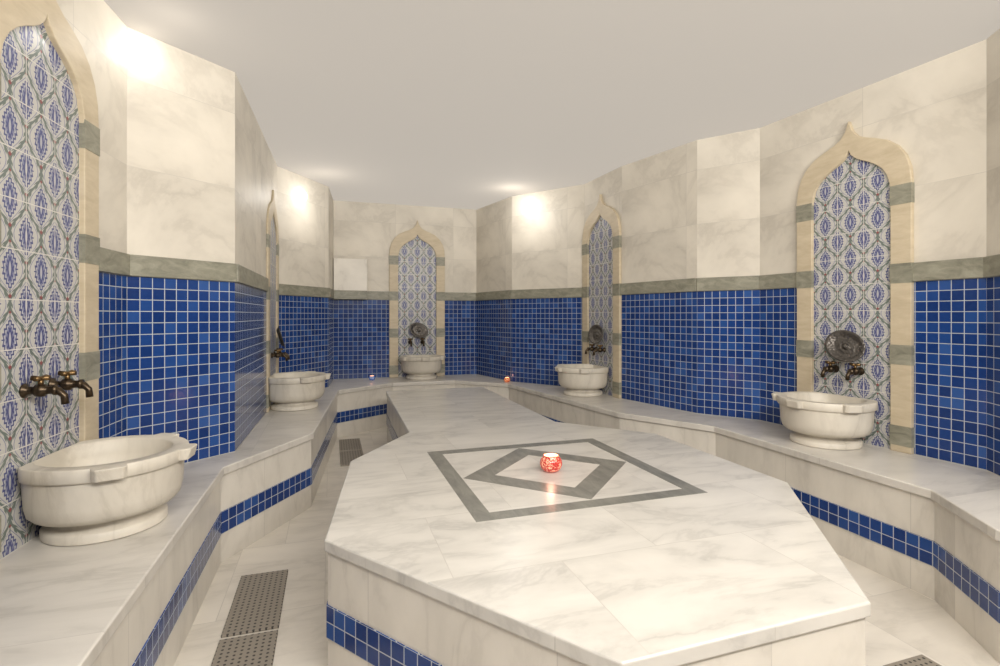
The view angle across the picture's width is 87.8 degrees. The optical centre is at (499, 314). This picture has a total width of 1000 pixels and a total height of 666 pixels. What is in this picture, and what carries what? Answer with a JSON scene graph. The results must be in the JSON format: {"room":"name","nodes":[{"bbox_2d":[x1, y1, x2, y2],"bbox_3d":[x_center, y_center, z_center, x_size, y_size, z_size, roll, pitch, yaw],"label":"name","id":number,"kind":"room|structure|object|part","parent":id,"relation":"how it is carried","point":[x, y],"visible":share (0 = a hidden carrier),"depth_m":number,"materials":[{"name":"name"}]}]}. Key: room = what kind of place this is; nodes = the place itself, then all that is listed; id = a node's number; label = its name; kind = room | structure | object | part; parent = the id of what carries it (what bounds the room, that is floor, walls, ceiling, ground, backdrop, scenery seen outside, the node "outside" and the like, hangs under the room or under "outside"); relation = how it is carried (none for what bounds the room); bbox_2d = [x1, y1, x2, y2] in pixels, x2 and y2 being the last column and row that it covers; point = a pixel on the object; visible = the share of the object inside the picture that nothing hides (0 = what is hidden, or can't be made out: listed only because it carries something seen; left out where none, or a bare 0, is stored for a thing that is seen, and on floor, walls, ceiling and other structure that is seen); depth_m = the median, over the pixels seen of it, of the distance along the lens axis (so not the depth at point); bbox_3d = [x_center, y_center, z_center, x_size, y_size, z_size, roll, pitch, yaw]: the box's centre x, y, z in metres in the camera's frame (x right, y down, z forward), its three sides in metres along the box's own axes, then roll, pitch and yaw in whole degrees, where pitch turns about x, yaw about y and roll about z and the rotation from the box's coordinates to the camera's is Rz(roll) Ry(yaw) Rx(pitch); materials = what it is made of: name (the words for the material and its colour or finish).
{"room":"spa","nodes":[
{"label":"spa","id":0,"kind":"room"},
{"bbox_2d":[56,0,126,438],"bbox_3d":[-1.423,-0.049,1.595,0.078,2.216,0.992,0,0,-13],"label":"wall","id":1,"kind":"structure","parent":0,"point":[102,36],"depth_m":1.96,"materials":[{"name":"stone"}]},
{"bbox_2d":[0,0,99,559],"bbox_3d":[-1.359,-0.201,1.548,0.026,1.702,0.589,0,0,-13],"label":"tile niche","id":2,"kind":"object","parent":1,"relation":"attached to","point":[50,131],"visible":0.84,"depth_m":1.54,"materials":[{"name":"tile"}]},
{"bbox_2d":[19,374,69,404],"bbox_3d":[-1.293,0.214,1.484,0.111,0.085,0.050,0,0,-13],"label":"brass faucet","id":3,"kind":"object","parent":2,"relation":"attached to","point":[40,389],"visible":1,"depth_m":1.47,"materials":[{"name":"brown metal"}]},
{"bbox_3d":[-1.262,0.230,1.491,0.047,0.052,0.020,0,0,-13],"label":"spout","id":4,"kind":"part","parent":3,"relation":"part of","materials":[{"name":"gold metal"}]},
{"bbox_2d":[48,370,93,397],"bbox_3d":[-1.323,0.214,1.610,0.111,0.085,0.050,0,0,-13],"label":"brass faucet","id":5,"kind":"object","parent":2,"relation":"attached to","point":[66,384],"visible":0.89,"depth_m":1.60,"materials":[{"name":"brown metal"}]},
{"bbox_3d":[-1.292,0.230,1.618,0.047,0.052,0.020,0,0,-13],"label":"spout","id":6,"kind":"part","parent":5,"relation":"part of","materials":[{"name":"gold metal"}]},
{"bbox_2d":[99,247,129,275],"bbox_3d":[-1.461,-0.201,1.960,0.015,0.086,0.264,0,0,-13],"label":"trim","id":7,"kind":"structure","parent":1,"relation":"attached to","point":[111,261],"depth_m":1.96,"materials":[{"name":"grey stone"}]},
{"bbox_2d":[127,27,234,463],"bbox_3d":[-1.414,-0.049,2.303,0.078,2.216,0.456,0,0,31],"label":"wall","id":8,"kind":"structure","parent":0,"point":[181,105],"depth_m":2.26,"materials":[{"name":"stone"}]},
{"bbox_2d":[130,254,236,281],"bbox_3d":[-1.374,-0.201,2.279,0.015,0.086,0.456,0,0,31],"label":"trim","id":9,"kind":"structure","parent":8,"relation":"attached to","point":[140,265],"depth_m":2.25,"materials":[{"name":"grey stone"}]},
{"bbox_2d":[235,73,276,450],"bbox_3d":[-1.535,-0.049,3.248,0.079,2.216,1.632,0,0,-17],"label":"wall","id":10,"kind":"structure","parent":0,"point":[247,129],"depth_m":2.89,"materials":[{"name":"stone"}]},
{"bbox_2d":[236,264,262,289],"bbox_3d":[-1.372,-0.201,2.866,0.016,0.086,0.806,0,0,-17],"label":"trim","id":11,"kind":"structure","parent":10,"relation":"attached to","point":[245,276],"depth_m":2.78,"materials":[{"name":"grey stone"}]},
{"bbox_2d":[263,276,267,290],"bbox_3d":[-1.520,-0.201,3.361,0.015,0.086,0.228,0,0,-17],"label":"trim","id":12,"kind":"structure","parent":10,"relation":"attached to","point":[265,280],"depth_m":3.34,"materials":[{"name":"grey stone"}]},
{"bbox_2d":[266,190,278,411],"bbox_3d":[-1.637,-0.127,3.751,0.016,1.553,0.589,0,0,-17],"label":"tile niche","id":13,"kind":"object","parent":10,"relation":"attached to","point":[272,230],"visible":0.91,"depth_m":3.69,"materials":[{"name":"stone"}]},
{"bbox_3d":[-1.642,-0.056,3.749,0.004,1.411,0.403,0,0,-17],"label":"tile panel","id":14,"kind":"part","parent":13,"relation":"part of","materials":[{"name":"tile"}]},
{"bbox_2d":[271,349,287,360],"bbox_3d":[-1.562,0.285,3.692,0.111,0.085,0.050,0,0,-17],"label":"brass faucet","id":15,"kind":"object","parent":13,"relation":"attached to","point":[277,355],"visible":1,"depth_m":3.68,"materials":[{"name":"brown metal"}]},
{"bbox_2d":[276,326,284,346],"bbox_3d":[-1.590,0.158,3.774,0.062,0.161,0.196,0,0,-17],"label":"metal bowl","id":16,"kind":"object","parent":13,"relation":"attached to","point":[278,329],"visible":1,"depth_m":3.71,"materials":[{"name":"grey metal"}]},
{"bbox_2d":[274,348,289,359],"bbox_3d":[-1.599,0.285,3.816,0.111,0.085,0.050,0,0,-17],"label":"brass faucet","id":17,"kind":"object","parent":13,"relation":"attached to","point":[280,352],"visible":0.45,"depth_m":3.81,"materials":[{"name":"brown metal"}]},
{"bbox_2d":[277,166,328,387],"bbox_3d":[-1.677,-0.049,4.376,0.078,2.216,0.674,0,0,16],"label":"wall","id":18,"kind":"structure","parent":0,"point":[303,227],"depth_m":4.35,"materials":[{"name":"stone"}]},
{"bbox_2d":[297,190,306,201],"bbox_3d":[-1.630,-0.982,4.296,0.055,0.098,0.098,0,0,16],"label":"wall lamp","id":19,"kind":"object","parent":18,"relation":"attached to","point":[301,195],"visible":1,"depth_m":4.27,"materials":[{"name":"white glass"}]},
{"bbox_2d":[279,284,329,297],"bbox_3d":[-1.632,-0.201,4.364,0.015,0.086,0.674,0,0,16],"label":"trim","id":20,"kind":"structure","parent":18,"relation":"attached to","point":[284,289],"depth_m":4.33,"materials":[{"name":"grey stone"}]},
{"bbox_2d":[329,189,332,385],"bbox_3d":[-1.651,-0.049,4.960,0.078,2.216,0.574,0,0,-14],"label":"wall","id":21,"kind":"structure","parent":0,"point":[330,195],"depth_m":4.90,"materials":[{"name":"stone"}]},
{"bbox_2d":[330,288,333,298],"bbox_3d":[-1.607,-0.201,4.970,0.015,0.086,0.574,0,0,-14],"label":"trim","id":22,"kind":"structure","parent":21,"relation":"attached to","point":[331,290],"depth_m":4.89,"materials":[{"name":"grey stone"}]},
{"bbox_2d":[333,200,475,379],"bbox_3d":[-0.982,-0.049,5.516,1.495,2.216,0.078,0,0,-18],"label":"wall","id":23,"kind":"structure","parent":0,"point":[361,230],"depth_m":5.40,"materials":[{"name":"stone"}]},
{"bbox_2d":[333,258,366,290],"bbox_3d":[-1.510,-0.404,5.248,0.325,0.322,0.104,0,0,-18],"label":"wall panel","id":24,"kind":"object","parent":23,"relation":"attached to","point":[349,274],"depth_m":5.20,"materials":[{"name":"stone"}]},
{"bbox_2d":[334,290,366,299],"bbox_3d":[-1.510,-0.200,5.250,0.325,0.086,0.101,0,0,-18],"label":"trim","id":25,"kind":"structure","parent":23,"relation":"attached to","point":[349,295],"depth_m":5.21,"materials":[{"name":"grey stone"}]},
{"bbox_2d":[344,291,388,299],"bbox_3d":[-1.416,-0.201,5.326,0.552,0.086,0.014,0,0,-18],"label":"trim","id":26,"kind":"structure","parent":23,"relation":"attached to","point":[371,295],"depth_m":5.37,"materials":[{"name":"grey stone"}]},
{"bbox_2d":[389,220,444,377],"bbox_3d":[-0.873,-0.176,5.497,0.589,1.652,0.025,0,0,-18],"label":"tile niche","id":27,"kind":"object","parent":23,"relation":"attached to","point":[416,255],"visible":0.92,"depth_m":5.49,"materials":[{"name":"stone"}]},
{"bbox_2d":[408,338,412,346],"bbox_3d":[-0.932,0.285,5.426,0.050,0.085,0.111,0,0,-18],"label":"brass faucet","id":28,"kind":"object","parent":27,"relation":"attached to","point":[409,339],"visible":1,"depth_m":5.42,"materials":[{"name":"brown metal"}]},
{"bbox_3d":[-0.876,-0.101,5.506,0.403,1.502,0.006,0,0,-18],"label":"tile panel","id":29,"kind":"part","parent":27,"relation":"part of","materials":[{"name":"tile"}]},
{"bbox_2d":[420,338,424,345],"bbox_3d":[-0.808,0.285,5.467,0.050,0.085,0.111,0,0,-18],"label":"brass faucet","id":30,"kind":"object","parent":27,"relation":"attached to","point":[422,341],"visible":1,"depth_m":5.46,"materials":[{"name":"brown metal"}]},
{"bbox_2d":[410,322,427,337],"bbox_3d":[-0.850,0.158,5.456,0.196,0.161,0.062,0,0,-18],"label":"metal bowl","id":31,"kind":"object","parent":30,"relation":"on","point":[419,330],"visible":1,"depth_m":5.46,"materials":[{"name":"grey metal"}]},
{"bbox_2d":[445,292,475,300],"bbox_3d":[-0.427,-0.201,5.649,0.358,0.086,0.014,0,0,-18],"label":"trim","id":32,"kind":"structure","parent":23,"relation":"attached to","point":[457,296],"depth_m":5.64,"materials":[{"name":"grey stone"}]},
{"bbox_2d":[476,197,511,381],"bbox_3d":[-0.038,-0.049,5.412,0.078,2.216,0.739,0,0,-30],"label":"wall","id":33,"kind":"structure","parent":0,"point":[493,221],"depth_m":5.37,"materials":[{"name":"stone"}]},
{"bbox_2d":[476,290,510,300],"bbox_3d":[-0.078,-0.201,5.389,0.015,0.086,0.739,0,0,-31],"label":"trim","id":34,"kind":"structure","parent":33,"relation":"attached to","point":[506,294],"depth_m":5.34,"materials":[{"name":"grey stone"}]},
{"bbox_2d":[512,184,583,385],"bbox_3d":[0.455,-0.049,4.866,0.792,2.216,0.078,0,0,37],"label":"wall","id":35,"kind":"structure","parent":0,"point":[547,238],"depth_m":4.83,"materials":[{"name":"stone"}]},
{"bbox_2d":[511,287,581,298],"bbox_3d":[0.427,-0.201,4.830,0.792,0.086,0.016,0,0,37],"label":"trim","id":36,"kind":"structure","parent":35,"relation":"attached to","point":[554,292],"depth_m":4.81,"materials":[{"name":"grey stone"}]},
{"bbox_2d":[104,0,999,209],"bbox_3d":[0.071,-1.190,2.612,3.478,0.065,6.097,0,0,-18],"label":"ceiling","id":37,"kind":"structure","parent":0,"point":[461,104],"depth_m":2.48,"materials":[{"name":"paint"}]},
{"bbox_2d":[174,427,999,665],"bbox_3d":[0.071,1.092,2.612,3.478,0.065,6.097,0,0,-18],"label":"floor","id":38,"kind":"structure","parent":0,"point":[903,623],"depth_m":1.88,"materials":[{"name":"stone"}]},
{"bbox_2d":[211,630,277,665],"bbox_3d":[-0.761,1.056,1.514,0.176,0.008,0.416,0,0,-18],"label":"drain cover","id":39,"kind":"object","parent":38,"relation":"on","point":[258,649],"visible":1,"depth_m":1.63,"materials":[{"name":"metal"}]},
{"bbox_2d":[221,569,287,637],"bbox_3d":[-0.896,1.056,1.928,0.176,0.008,0.416,0,0,-18],"label":"drain cover","id":40,"kind":"object","parent":38,"relation":"on","point":[257,603],"visible":1,"depth_m":1.89,"materials":[{"name":"metal"}]},
{"bbox_2d":[339,438,361,451],"bbox_3d":[-1.220,1.056,4.232,0.169,0.008,0.384,0,0,-18],"label":"drain cover","id":41,"kind":"object","parent":38,"relation":"on","point":[344,444],"visible":0.99,"depth_m":4.22,"materials":[{"name":"metal"}]},
{"bbox_2d":[340,450,362,465],"bbox_3d":[-1.094,1.056,3.846,0.169,0.008,0.390,0,0,-18],"label":"drain cover","id":42,"kind":"object","parent":38,"relation":"on","point":[346,457],"visible":0.74,"depth_m":3.87,"materials":[{"name":"metal"}]},
{"bbox_2d":[0,374,999,665],"bbox_3d":[-0.090,0.855,3.107,3.478,0.410,5.057,0,0,-18],"label":"bench","id":43,"kind":"object","parent":38,"relation":"on","point":[929,526],"visible":0.78,"depth_m":2.04,"materials":[{"name":"white stone"}]},
{"bbox_2d":[18,433,196,545],"bbox_3d":[-1.173,0.535,1.625,0.392,0.230,0.467,0,0,-13],"label":"basin","id":44,"kind":"object","parent":43,"relation":"on","point":[88,492],"visible":1,"depth_m":1.49,"materials":[{"name":"white stone"}]},
{"bbox_2d":[269,371,330,410],"bbox_3d":[-1.401,0.535,3.672,0.392,0.230,0.467,0,0,-17],"label":"basin","id":45,"kind":"object","parent":43,"relation":"on","point":[289,391],"visible":1,"depth_m":3.51,"materials":[{"name":"white stone"}]},
{"bbox_2d":[400,355,444,379],"bbox_3d":[-0.791,0.535,5.308,0.467,0.230,0.392,0,0,-18],"label":"basin","id":46,"kind":"object","parent":43,"relation":"on","point":[418,367],"visible":1,"depth_m":5.20,"materials":[{"name":"white stone"}]},
{"bbox_2d":[555,364,608,396],"bbox_3d":[0.637,0.535,4.259,0.392,0.230,0.467,0,0,-20],"label":"basin","id":47,"kind":"object","parent":43,"relation":"on","point":[580,380],"visible":1,"depth_m":4.12,"materials":[{"name":"white stone"}]},
{"bbox_2d":[771,391,877,449],"bbox_3d":[1.614,0.535,2.634,0.392,0.230,0.467,0,0,-23],"label":"basin","id":48,"kind":"object","parent":43,"relation":"on","point":[815,419],"visible":1,"depth_m":2.51,"materials":[{"name":"white stone"}]},
{"bbox_2d":[324,387,870,665],"bbox_3d":[-0.035,0.854,2.817,1.712,0.410,3.672,0,0,-18],"label":"platform","id":49,"kind":"object","parent":38,"relation":"on","point":[448,542],"visible":0.99,"depth_m":1.44,"materials":[{"name":"white stone"}]},
{"bbox_2d":[540,453,561,471],"bbox_3d":[0.213,0.616,2.166,0.094,0.066,0.094,0,0,-18],"label":"candle holder","id":50,"kind":"object","parent":49,"relation":"on","point":[549,462],"visible":1,"depth_m":2.13,"materials":[{"name":"red glass"}]},
{"bbox_2d":[883,654,940,665],"bbox_3d":[1.285,1.056,1.415,0.169,0.008,0.364,0,0,-18],"label":"drain cover","id":51,"kind":"object","parent":38,"relation":"on","point":[920,660],"visible":1,"depth_m":1.57,"materials":[{"name":"metal"}]},
{"bbox_2d":[584,166,621,398],"bbox_3d":[0.883,-0.049,4.335,0.078,2.216,0.585,0,0,-20],"label":"wall","id":52,"kind":"structure","parent":0,"point":[609,185],"depth_m":4.22,"materials":[{"name":"stone"}]},
{"bbox_2d":[582,194,621,398],"bbox_3d":[0.835,-0.176,4.317,0.026,1.652,0.589,0,0,-20],"label":"tile niche","id":53,"kind":"object","parent":52,"relation":"attached to","point":[602,237],"visible":0.88,"depth_m":4.27,"materials":[{"name":"stone"}]},
{"bbox_2d":[585,344,597,353],"bbox_3d":[0.762,0.285,4.374,0.111,0.085,0.050,0,0,-20],"label":"brass faucet","id":54,"kind":"object","parent":53,"relation":"attached to","point":[591,348],"visible":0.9,"depth_m":4.36,"materials":[{"name":"brown metal"}]},
{"bbox_2d":[593,345,605,354],"bbox_3d":[0.806,0.285,4.251,0.111,0.085,0.050,0,0,-20],"label":"brass faucet","id":55,"kind":"object","parent":53,"relation":"attached to","point":[599,349],"visible":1,"depth_m":4.24,"materials":[{"name":"brown metal"}]},
{"bbox_2d":[588,324,602,343],"bbox_3d":[0.794,0.158,4.293,0.062,0.161,0.196,0,0,-20],"label":"metal bowl","id":56,"kind":"object","parent":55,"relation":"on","point":[595,334],"visible":1,"depth_m":4.31,"materials":[{"name":"grey metal"}]},
{"bbox_3d":[0.843,-0.101,4.320,0.006,1.502,0.403,0,0,-20],"label":"tile panel","id":57,"kind":"part","parent":53,"relation":"part of","materials":[{"name":"tile"}]},
{"bbox_2d":[622,140,696,412],"bbox_3d":[1.158,-0.049,3.761,0.078,2.216,0.705,0,0,-30],"label":"wall","id":58,"kind":"structure","parent":0,"point":[659,191],"depth_m":3.70,"materials":[{"name":"stone"}]},
{"bbox_2d":[620,278,696,294],"bbox_3d":[1.118,-0.201,3.738,0.015,0.086,0.705,0,0,-30],"label":"trim","id":59,"kind":"structure","parent":58,"relation":"attached to","point":[678,285],"depth_m":3.69,"materials":[{"name":"grey stone"}]},
{"bbox_2d":[697,128,759,419],"bbox_3d":[1.478,-0.049,3.358,0.377,2.216,0.078,0,0,36],"label":"wall","id":60,"kind":"structure","parent":0,"point":[728,165],"depth_m":3.33,"materials":[{"name":"stone"}]},
{"bbox_2d":[697,276,758,290],"bbox_3d":[1.451,-0.201,3.321,0.377,0.086,0.014,0,0,36],"label":"trim","id":61,"kind":"structure","parent":60,"relation":"attached to","point":[736,282],"depth_m":3.31,"materials":[{"name":"grey stone"}]},
{"bbox_2d":[760,39,985,469],"bbox_3d":[1.860,-0.049,2.713,0.078,2.216,1.122,0,0,-23],"label":"wall","id":62,"kind":"structure","parent":0,"point":[935,110],"depth_m":2.38,"materials":[{"name":"stone"}]},
{"bbox_2d":[759,272,795,289],"bbox_3d":[1.652,-0.201,3.090,0.015,0.086,0.266,0,0,-23],"label":"trim","id":63,"kind":"structure","parent":62,"relation":"attached to","point":[785,280],"depth_m":3.08,"materials":[{"name":"grey stone"}]},
{"bbox_2d":[796,121,914,453],"bbox_3d":[1.811,-0.176,2.695,0.026,1.652,0.589,0,0,-23],"label":"tile niche","id":64,"kind":"object","parent":62,"relation":"attached to","point":[856,200],"visible":0.91,"depth_m":2.63,"materials":[{"name":"tile"}]},
{"bbox_2d":[820,361,838,376],"bbox_3d":[1.736,0.285,2.748,0.111,0.085,0.050,0,0,-23],"label":"brass faucet","id":65,"kind":"object","parent":64,"relation":"attached to","point":[830,368],"visible":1,"depth_m":2.74,"materials":[{"name":"brown metal"}]},
{"bbox_3d":[1.706,0.302,2.736,0.047,0.052,0.020,0,0,-23],"label":"spout","id":66,"kind":"part","parent":65,"relation":"part of","materials":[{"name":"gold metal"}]},
{"bbox_3d":[1.820,-0.101,2.698,0.006,1.502,0.403,0,0,-23],"label":"tile panel","id":67,"kind":"part","parent":64,"relation":"part of","materials":[{"name":"tile"}]},
{"bbox_2d":[845,363,864,379],"bbox_3d":[1.786,0.285,2.628,0.111,0.085,0.050,0,0,-23],"label":"brass faucet","id":68,"kind":"object","parent":64,"relation":"attached to","point":[854,371],"visible":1,"depth_m":2.62,"materials":[{"name":"brown metal"}]},
{"bbox_2d":[825,330,865,361],"bbox_3d":[1.772,0.158,2.669,0.062,0.161,0.196,0,0,-23],"label":"metal bowl","id":69,"kind":"object","parent":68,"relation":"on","point":[842,345],"visible":1,"depth_m":2.67,"materials":[{"name":"grey metal"}]},
{"bbox_3d":[1.756,0.302,2.616,0.047,0.052,0.020,0,0,-23],"label":"spout","id":70,"kind":"part","parent":68,"relation":"part of","materials":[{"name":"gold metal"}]},
{"bbox_2d":[913,257,984,280],"bbox_3d":[1.982,-0.201,2.303,0.015,0.086,0.270,0,0,-23],"label":"trim","id":71,"kind":"structure","parent":62,"relation":"attached to","point":[965,268],"depth_m":2.29,"materials":[{"name":"grey stone"}]},
{"bbox_2d":[986,29,999,475],"bbox_3d":[2.002,-0.049,1.899,0.078,2.216,0.562,0,0,16],"label":"wall","id":72,"kind":"structure","parent":0,"point":[992,42],"depth_m":2.14,"materials":[{"name":"stone"}]},
{"bbox_2d":[983,254,999,276],"bbox_3d":[1.958,-0.201,1.912,0.015,0.086,0.562,0,0,16],"label":"trim","id":73,"kind":"structure","parent":72,"relation":"attached to","point":[991,264],"depth_m":2.13,"materials":[{"name":"grey stone"}]}
]}

